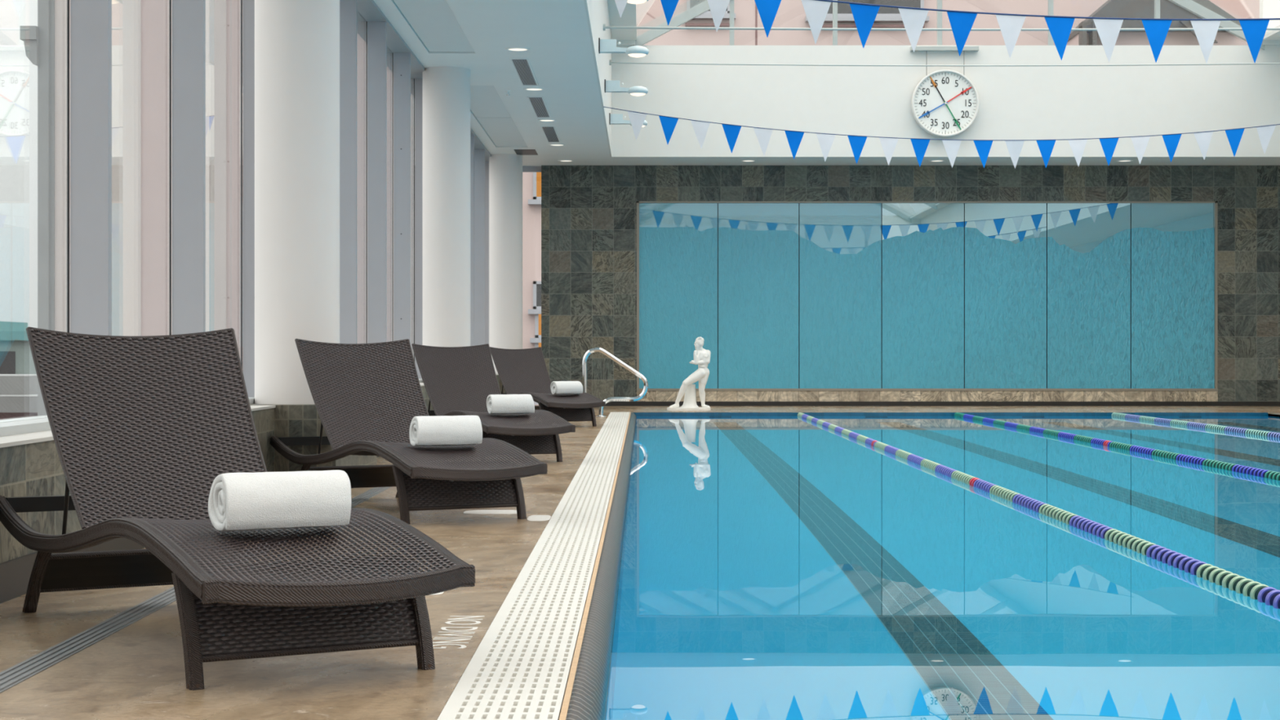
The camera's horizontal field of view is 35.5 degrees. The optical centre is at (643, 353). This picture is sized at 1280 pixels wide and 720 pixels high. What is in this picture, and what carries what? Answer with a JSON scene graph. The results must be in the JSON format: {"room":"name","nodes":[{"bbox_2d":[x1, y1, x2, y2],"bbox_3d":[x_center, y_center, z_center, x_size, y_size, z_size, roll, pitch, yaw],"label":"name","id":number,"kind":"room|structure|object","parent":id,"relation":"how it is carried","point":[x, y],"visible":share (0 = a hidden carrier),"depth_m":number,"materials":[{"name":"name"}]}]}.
{"room":"indoor swimming pool","nodes":[
{"label":"indoor swimming pool","id":0,"kind":"room"},
{"bbox_2d":[0,375,499,563],"bbox_3d":[-2.185,0.580,11.500,0.530,0.601,35.000,0,0,0],"label":"wall","id":1,"kind":"structure","parent":0,"point":[30,469],"depth_m":6.36,"materials":[{"name":"grey stone"}]},
{"bbox_2d":[0,0,254,436],"bbox_3d":[-2.210,-1.249,2.375,0.320,3.032,16.750,0,0,0],"label":"window","id":2,"kind":"structure","parent":1,"relation":"in","point":[91,20],"depth_m":7.70,"materials":[{"name":"glass"}]},
{"bbox_2d":[0,373,498,448],"bbox_3d":[-2.156,0.273,11.450,0.488,0.012,34.900,0,0,0],"label":"sill","id":3,"kind":"structure","parent":1,"relation":"on","point":[42,436],"depth_m":6.42,"materials":[{"name":"stone"}]},
{"bbox_2d":[0,378,506,604],"bbox_3d":[-1.950,0.502,11.230,0.700,0.475,34.460,0,0,0],"label":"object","id":4,"kind":"structure","parent":1,"relation":"attached to","point":[290,420],"depth_m":10.40,"materials":[{"name":"stone"}]},
{"bbox_2d":[254,0,339,404],"bbox_3d":[-1.860,-1.220,10.750,0.452,2.970,0.452,0,0,0],"label":"column","id":5,"kind":"structure","parent":4,"relation":"on","point":[297,42],"depth_m":10.55,"materials":[{"name":"paint"}]},
{"bbox_2d":[488,153,522,373],"bbox_3d":[-1.860,-1.220,27.050,0.452,2.970,0.452,0,0,0],"label":"column","id":6,"kind":"structure","parent":4,"relation":"on","point":[505,170],"depth_m":26.86,"materials":[{"name":"paint"}]},
{"bbox_2d":[240,0,425,398],"bbox_3d":[-2.210,-1.249,14.825,0.320,3.032,8.150,0,0,0],"label":"window","id":7,"kind":"structure","parent":1,"relation":"in","point":[390,62],"depth_m":16.00,"materials":[{"name":"glass"}]},
{"bbox_2d":[410,72,491,378],"bbox_3d":[-2.210,-1.249,23.800,0.320,3.032,9.800,0,0,0],"label":"window","id":8,"kind":"structure","parent":1,"relation":"in","point":[479,154],"depth_m":24.30,"materials":[{"name":"glass"}]},
{"bbox_2d":[583,0,611,156],"bbox_3d":[-0.490,-3.470,10.650,0.120,1.579,33.300,0,0,0],"label":"wall","id":9,"kind":"structure","parent":0,"point":[597,11],"depth_m":20.85,"materials":[{"name":"white paint"}]},
{"bbox_2d":[598,37,648,57],"bbox_3d":[-0.187,-2.951,19.300,0.486,0.177,0.232,0,0,0],"label":"wall lamp","id":10,"kind":"object","parent":9,"relation":"attached to","point":[605,46],"visible":1,"depth_m":19.25,"materials":[{"name":"white metal"}]},
{"bbox_2d":[604,79,648,96],"bbox_3d":[-0.187,-2.951,22.200,0.486,0.177,0.232,0,0,0],"label":"wall lamp","id":11,"kind":"object","parent":9,"relation":"attached to","point":[609,86],"visible":1,"depth_m":22.15,"materials":[{"name":"white metal"}]},
{"bbox_2d":[608,112,647,127],"bbox_3d":[-0.187,-2.951,25.300,0.486,0.177,0.232,0,0,0],"label":"wall lamp","id":12,"kind":"object","parent":9,"relation":"attached to","point":[613,118],"visible":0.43,"depth_m":25.25,"materials":[{"name":"white metal"}]},
{"bbox_2d":[626,0,648,4],"bbox_3d":[-0.187,-2.951,16.350,0.486,0.177,0.232,0,0,0],"label":"wall lamp","id":13,"kind":"object","parent":9,"relation":"attached to","point":[632,2],"visible":0.86,"depth_m":16.31,"materials":[{"name":"metal"}]},
{"bbox_2d":[603,23,1279,31],"bbox_3d":[4.150,-3.494,21.400,9.160,0.073,0.070,0,0,0],"label":"rod","id":14,"kind":"object","parent":9,"relation":"attached to","point":[605,27],"visible":0.73,"depth_m":21.39,"materials":[{"name":"paint"}]},
{"bbox_2d":[607,0,1279,45],"bbox_3d":[4.150,-4.929,10.650,9.400,1.462,33.300,0,0,0],"label":"trim","id":15,"kind":"structure","parent":9,"relation":"on","point":[1268,8],"depth_m":26.82,"materials":[{"name":"white paint"}]},
{"bbox_2d":[632,0,1264,49],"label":"window","id":16,"kind":"structure","parent":15,"relation":"on","point":[1197,9],"depth_m":27.16,"materials":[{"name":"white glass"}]},
{"bbox_2d":[608,59,1279,66],"bbox_3d":[4.150,-3.680,25.300,9.160,0.082,0.070,0,0,0],"label":"rod","id":17,"kind":"object","parent":9,"relation":"attached to","point":[610,60],"visible":1,"depth_m":25.29,"materials":[{"name":"paint"}]},
{"bbox_2d":[0,404,1279,719],"bbox_3d":[4.250,0.810,11.500,13.100,0.140,35.000,0,0,0],"label":"floor","id":18,"kind":"structure","parent":0,"point":[137,672],"depth_m":4.93,"materials":[{"name":"concrete"}]},
{"bbox_2d":[0,486,391,693],"bbox_3d":[-1.445,0.737,12.600,0.086,0.006,31.200,0,0,0],"label":"drain cover","id":19,"kind":"object","parent":18,"relation":"on","point":[33,665],"visible":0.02,"depth_m":5.18,"materials":[{"name":"grey metal"}]},
{"bbox_2d":[0,326,475,690],"bbox_3d":[-1.149,0.331,5.243,0.639,0.817,2.051,0,0,-30],"label":"sun lounger","id":20,"kind":"object","parent":18,"relation":"on","point":[143,428],"visible":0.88,"depth_m":5.39,"materials":[{"name":"brown wicker"}]},
{"bbox_2d":[208,470,351,531],"bbox_3d":[-0.855,0.346,4.727,0.313,0.138,0.155,0,0,-30],"label":"rolled towel","id":21,"kind":"object","parent":20,"relation":"on","point":[262,500],"visible":1,"depth_m":4.67,"materials":[{"name":"white fabric"}]},
{"bbox_2d":[270,338,547,524],"bbox_3d":[-1.160,0.331,9.540,0.639,0.817,2.051,0,0,-28],"label":"sun lounger","id":22,"kind":"object","parent":18,"relation":"on","point":[366,397],"visible":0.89,"depth_m":9.77,"materials":[{"name":"brown wicker"}]},
{"bbox_2d":[408,415,482,446],"bbox_3d":[-0.890,0.346,9.012,0.313,0.136,0.156,0,0,-25],"label":"rolled towel","id":23,"kind":"object","parent":22,"relation":"on","point":[438,430],"visible":1,"depth_m":8.96,"materials":[{"name":"white fabric"}]},
{"bbox_2d":[432,616,484,648],"bbox_3d":[-0.496,0.739,5.330,0.100,0.001,0.620,0,0,0],"label":"floor marking","id":24,"kind":"object","parent":18,"relation":"on","point":[465,617],"depth_m":5.29,"materials":[{"name":"white paint"}]},
{"bbox_2d":[463,510,516,514],"bbox_3d":[-0.704,0.739,9.361,0.273,0.001,0.244,0,0,0],"label":"paint patch","id":25,"kind":"object","parent":18,"relation":"on","point":[472,512],"visible":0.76,"depth_m":9.34,"materials":[{"name":"white paint"}]},
{"bbox_2d":[411,343,575,462],"bbox_3d":[-1.160,0.331,14.335,0.639,0.817,2.051,0,0,-25],"label":"sun lounger","id":26,"kind":"object","parent":18,"relation":"on","point":[457,380],"visible":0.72,"depth_m":14.62,"materials":[{"name":"brown wicker"}]},
{"bbox_2d":[486,394,534,413],"bbox_3d":[-0.917,0.346,13.793,0.315,0.137,0.156,0,0,-23],"label":"rolled towel","id":27,"kind":"object","parent":26,"relation":"on","point":[495,403],"visible":1,"depth_m":13.74,"materials":[{"name":"white fabric"}]},
{"bbox_2d":[527,515,551,520],"bbox_3d":[-0.470,0.739,9.017,0.103,0.001,0.321,0,0,0],"label":"paint patch","id":28,"kind":"object","parent":18,"relation":"on","point":[533,517],"visible":1,"depth_m":9.02,"materials":[{"name":"white paint"}]},
{"bbox_2d":[489,346,605,426],"bbox_3d":[-1.094,0.331,21.025,0.639,0.817,2.051,0,0,-26],"label":"sun lounger","id":29,"kind":"object","parent":18,"relation":"on","point":[524,371],"visible":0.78,"depth_m":21.31,"materials":[{"name":"brown wicker"}]},
{"bbox_2d":[550,381,582,394],"bbox_3d":[-0.786,0.346,20.514,0.309,0.137,0.155,0,0,-30],"label":"rolled towel","id":30,"kind":"object","parent":29,"relation":"on","point":[557,387],"visible":1,"depth_m":20.46,"materials":[{"name":"white fabric"}]},
{"bbox_2d":[582,347,648,417],"bbox_3d":[-0.347,0.332,23.500,0.810,0.817,0.124,0,0,0],"label":"grab rail","id":31,"kind":"object","parent":18,"relation":"on","point":[602,350],"visible":0.88,"depth_m":23.48,"materials":[{"name":"metal"}]},
{"bbox_2d":[666,337,711,410],"bbox_3d":[0.601,0.257,26.386,0.586,0.966,0.358,0,0,0],"label":"statue","id":32,"kind":"object","parent":18,"relation":"on","point":[701,356],"visible":1,"depth_m":26.33,"materials":[{"name":"white paint"}]},
{"bbox_2d":[632,412,1279,417],"bbox_3d":[3.933,1.362,14.020,8.235,1.236,23.060,0,0,0],"label":"basin","id":33,"kind":"object","parent":18,"relation":"in","point":[635,413],"visible":0.12,"depth_m":25.45,"materials":[{"name":"paint"}]},
{"bbox_2d":[559,412,631,719],"bbox_3d":[-0.280,0.804,14.020,0.277,0.132,22.860,0,0,0],"label":"trim","id":34,"kind":"structure","parent":33,"relation":"on","point":[564,709],"depth_m":5.64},
{"bbox_2d":[437,412,629,719],"bbox_3d":[-0.294,0.750,14.023,0.243,0.024,22.845,0,0,0],"label":"gutter grating","id":35,"kind":"object","parent":34,"relation":"on","point":[520,669],"visible":0.99,"depth_m":5.63,"materials":[{"name":"white plastic"}]},
{"bbox_2d":[565,412,636,719],"bbox_3d":[-0.121,0.840,14.020,0.072,0.201,22.860,0,0,0],"label":"pool edge","id":36,"kind":"structure","parent":33,"relation":"attached to","point":[588,692],"depth_m":5.78,"materials":[{"name":"tile"}]},
{"bbox_2d":[604,415,1279,719],"bbox_3d":[3.933,0.785,14.020,8.035,0.001,22.860,0,0,0],"label":"water","id":37,"kind":"object","parent":33,"relation":"in","point":[773,567],"visible":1,"depth_m":7.26,"materials":[{"name":"blue liquid"}]},
{"bbox_2d":[797,412,1279,608],"bbox_3d":[1.985,0.775,14.030,0.073,0.073,22.840,0,0,0],"label":"lane rope","id":38,"kind":"object","parent":37,"relation":"on","point":[1248,587],"visible":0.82,"depth_m":8.52,"materials":[{"name":"plastic"}]},
{"bbox_2d":[954,412,1279,480],"bbox_3d":[3.970,0.775,14.030,0.073,0.073,22.840,0,0,0],"label":"lane rope","id":39,"kind":"object","parent":37,"relation":"on","point":[1273,475],"visible":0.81,"depth_m":15.77,"materials":[{"name":"plastic"}]},
{"bbox_2d":[1111,412,1279,438],"bbox_3d":[5.960,0.775,14.030,0.073,0.073,22.840,0,0,0],"label":"lane rope","id":40,"kind":"object","parent":37,"relation":"on","point":[1253,432],"visible":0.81,"depth_m":21.23,"materials":[{"name":"plastic"}]},
{"bbox_3d":[-1.950,0.502,19.350,0.700,0.475,1.600,0,0,0],"label":"baseboard","id":41,"kind":"structure","parent":18,"relation":"on","visible":0},
{"bbox_2d":[422,66,470,346],"bbox_3d":[-1.860,-1.220,18.900,0.452,2.970,0.452,0,0,0],"label":"column","id":42,"kind":"structure","parent":41,"relation":"on","point":[446,90],"depth_m":18.71,"materials":[{"name":"paint"}]},
{"bbox_2d":[373,0,1279,166],"bbox_3d":[4.372,-2.710,11.500,12.855,0.050,35.000,0,0,0],"label":"ceiling","id":43,"kind":"structure","parent":0,"point":[556,33],"depth_m":20.23,"materials":[{"name":"paint"}]},
{"bbox_2d":[393,0,474,51],"bbox_3d":[-1.708,-2.716,14.980,0.415,0.038,5.760,0,0,0],"label":"ceiling access panel","id":44,"kind":"object","parent":43,"relation":"attached to","point":[433,21],"visible":0.79,"depth_m":16.39,"materials":[{"name":"paint"}]},
{"bbox_2d":[470,85,527,146],"bbox_3d":[-1.708,-2.716,22.990,0.415,0.038,5.980,0,0,0],"label":"ceiling access panel","id":45,"kind":"object","parent":43,"relation":"attached to","point":[486,105],"visible":0.67,"depth_m":22.78,"materials":[{"name":"paint"}]},
{"bbox_2d":[505,47,529,51],"bbox_3d":[-1.105,-2.680,17.600,0.220,0.009,0.220,0,0,0],"label":"recessed light","id":46,"kind":"object","parent":43,"relation":"in","point":[512,49],"visible":1,"depth_m":17.60,"materials":[{"name":"paint"}]},
{"bbox_2d":[508,48,527,50],"bbox_3d":[-1.105,-2.683,17.600,0.166,0.003,0.166,0,0,0],"label":"diffuser","id":47,"kind":"object","parent":46,"relation":"attached to","point":[509,49],"depth_m":17.60,"materials":[{"name":"white plastic"}]},
{"bbox_2d":[509,57,538,85],"bbox_3d":[-1.130,-2.681,19.050,0.170,0.008,1.800,0,0,0],"label":"ceiling vent","id":48,"kind":"object","parent":43,"relation":"in","point":[522,68],"visible":1,"depth_m":18.97,"materials":[{"name":"metal"}]},
{"bbox_2d":[513,149,537,155],"bbox_3d":[-1.560,-2.683,26.600,0.280,0.004,0.700,0,0,0],"label":"ceiling vent","id":49,"kind":"object","parent":43,"relation":"in","point":[519,152],"visible":1,"depth_m":26.57,"materials":[{"name":"metal"}]},
{"bbox_2d":[523,87,544,90],"bbox_3d":[-1.105,-2.680,20.250,0.220,0.009,0.220,0,0,0],"label":"recessed light","id":50,"kind":"object","parent":43,"relation":"in","point":[526,88],"visible":1,"depth_m":20.23,"materials":[{"name":"paint"}]},
{"bbox_2d":[526,88,542,90],"bbox_3d":[-1.105,-2.683,20.250,0.166,0.003,0.166,0,0,0],"label":"diffuser","id":51,"kind":"object","parent":50,"relation":"attached to","point":[527,89],"depth_m":20.26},
{"bbox_2d":[526,96,551,117],"bbox_3d":[-1.130,-2.681,21.750,0.170,0.008,1.800,0,0,0],"label":"ceiling vent","id":52,"kind":"object","parent":43,"relation":"in","point":[538,104],"visible":1,"depth_m":21.68,"materials":[{"name":"metal"}]},
{"bbox_2d":[537,119,556,121],"bbox_3d":[-1.105,-2.680,22.950,0.220,0.009,0.220,0,0,0],"label":"recessed light","id":53,"kind":"object","parent":43,"relation":"in","point":[540,120],"visible":1,"depth_m":22.95,"materials":[{"name":"paint"}]},
{"bbox_2d":[540,125,560,142],"bbox_3d":[-1.130,-2.681,24.425,0.170,0.008,1.750,0,0,0],"label":"ceiling vent","id":54,"kind":"object","parent":43,"relation":"in","point":[549,132],"visible":1,"depth_m":24.33,"materials":[{"name":"metal"}]},
{"bbox_2d":[548,143,565,146],"bbox_3d":[-1.105,-2.680,25.650,0.220,0.009,0.220,0,0,0],"label":"recessed light","id":55,"kind":"object","parent":43,"relation":"in","point":[551,144],"visible":1,"depth_m":25.64,"materials":[{"name":"paint"}]},
{"bbox_2d":[558,160,573,161],"bbox_3d":[-1.070,-2.680,27.750,0.220,0.009,0.220,0,0,0],"label":"recessed light","id":56,"kind":"object","parent":43,"relation":"in","point":[558,160],"visible":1,"depth_m":27.71,"materials":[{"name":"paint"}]},
{"bbox_2d":[740,160,756,161],"bbox_3d":[1.460,-2.680,27.750,0.220,0.009,0.220,0,0,0],"label":"recessed light","id":57,"kind":"object","parent":43,"relation":"in","point":[740,160],"visible":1,"depth_m":27.72,"materials":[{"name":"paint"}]},
{"bbox_2d":[929,160,945,161],"bbox_3d":[4.080,-2.680,27.750,0.220,0.009,0.220,0,0,0],"label":"recessed light","id":58,"kind":"object","parent":43,"relation":"in","point":[930,160],"visible":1,"depth_m":27.71,"materials":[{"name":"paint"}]},
{"bbox_2d":[1116,160,1133,161],"bbox_3d":[6.680,-2.680,27.750,0.220,0.009,0.220,0,0,0],"label":"recessed light","id":59,"kind":"object","parent":43,"relation":"in","point":[1117,160],"visible":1,"depth_m":27.73,"materials":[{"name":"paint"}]},
{"bbox_2d":[541,165,1279,401],"bbox_3d":[4.674,-1.123,28.610,12.252,3.725,0.300,0,0,0],"label":"wall","id":60,"kind":"structure","parent":0,"point":[588,213],"depth_m":28.46,"materials":[{"name":"tile"}]},
{"bbox_2d":[522,166,541,172],"bbox_3d":[-1.850,-1.249,28.625,0.800,3.072,0.070,0,0,0],"label":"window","id":61,"kind":"structure","parent":60,"relation":"in","point":[525,169],"depth_m":28.59,"materials":[{"name":"clear glass"}]},
{"bbox_2d":[636,201,1217,391],"bbox_3d":[4.037,-0.825,28.490,8.263,2.695,0.120,0,0,0],"label":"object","id":62,"kind":"object","parent":60,"relation":"attached to","point":[781,295],"visible":1,"depth_m":28.49,"materials":[{"name":"glass"}]},
{"bbox_2d":[636,391,1217,401],"bbox_3d":[4.037,0.599,28.600,8.263,0.152,0.320,0,0,0],"label":"trim ledge","id":63,"kind":"object","parent":60,"relation":"attached to","point":[651,396],"visible":0.86,"depth_m":28.44,"materials":[{"name":"stone"}]},
{"bbox_2d":[589,401,1279,405],"bbox_3d":[4.678,0.708,28.598,12.245,0.065,0.325,0,0,0],"label":"baseboard","id":64,"kind":"structure","parent":60,"relation":"attached to","point":[610,403],"depth_m":28.43,"materials":[{"name":"tile"}]},
{"bbox_2d":[611,45,1279,156],"bbox_3d":[4.150,-3.439,27.250,9.160,1.517,0.100,0,0,0],"label":"wall","id":65,"kind":"structure","parent":0,"point":[1062,103],"depth_m":27.20,"materials":[{"name":"white paint"}]},
{"bbox_2d":[910,46,978,51],"bbox_3d":[4.088,-4.142,27.142,0.920,0.056,0.115,0,0,0],"label":"bracket","id":66,"kind":"object","parent":65,"relation":"attached to","point":[917,48],"visible":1,"depth_m":27.10,"materials":[{"name":"metal"}]},
{"bbox_2d":[911,50,978,137],"bbox_3d":[4.089,-3.528,27.094,0.904,1.173,0.112,0,0,0],"label":"clock","id":67,"kind":"object","parent":66,"relation":"hanging from","point":[944,103],"visible":1,"depth_m":27.08,"materials":[{"name":"white paint"}]},
{"bbox_3d":[8.790,-3.471,10.650,0.120,1.579,33.300,0,0,0],"label":"wall","id":68,"kind":"structure","parent":0,"visible":0},
{"bbox_2d":[603,106,1279,168],"bbox_3d":[4.150,-2.372,21.398,9.161,0.770,0.056,0,0,0],"label":"pennant line","id":69,"kind":"object","parent":68,"relation":"attached to","point":[794,138],"visible":1,"depth_m":21.40,"materials":[{"name":"white plastic"}]},
{"bbox_2d":[614,0,1279,62],"bbox_3d":[4.150,-2.374,13.702,9.162,0.767,0.057,0,0,0],"label":"pennant line","id":70,"kind":"object","parent":68,"relation":"attached to","point":[913,19],"visible":1,"depth_m":13.70,"materials":[{"name":"fabric"}]},
{"label":"outside","id":71,"kind":"structure","parent":0,"visible":0},
{"bbox_3d":[-70.000,5.840,170.000,380.000,0.200,460.000,0,0,0],"label":"ground","id":72,"kind":"structure","parent":71,"visible":0},
{"bbox_2d":[0,321,36,373],"bbox_3d":[-42.277,1.947,115.000,17.613,7.587,10.800,0,0,0],"label":"building","id":73,"kind":"structure","parent":72,"relation":"on","point":[15,354],"depth_m":109.99,"materials":[{"name":"teal glass"}]},
{"bbox_2d":[0,373,37,419],"bbox_3d":[-22.361,3.221,67.000,8.164,5.038,10.800,0,0,0],"label":"building","id":74,"kind":"structure","parent":72,"relation":"on","point":[18,392],"depth_m":62.00,"materials":[{"name":"white concrete"}]},
{"bbox_2d":[19,0,1259,416],"bbox_3d":[1.470,-4.760,47.775,28.840,21.000,12.450,0,0,0],"label":"stucco building","id":75,"kind":"structure","parent":72,"relation":"on","point":[140,28],"depth_m":42.00,"materials":[{"name":"paint"}]},
{"bbox_2d":[1054,0,1248,45],"bbox_3d":[10.290,-0.874,39.855,3.731,13.228,3.090,0,0,0],"label":"window frame","id":76,"kind":"structure","parent":72,"relation":"on","point":[1111,8],"depth_m":38.40,"materials":[{"name":"metal"}]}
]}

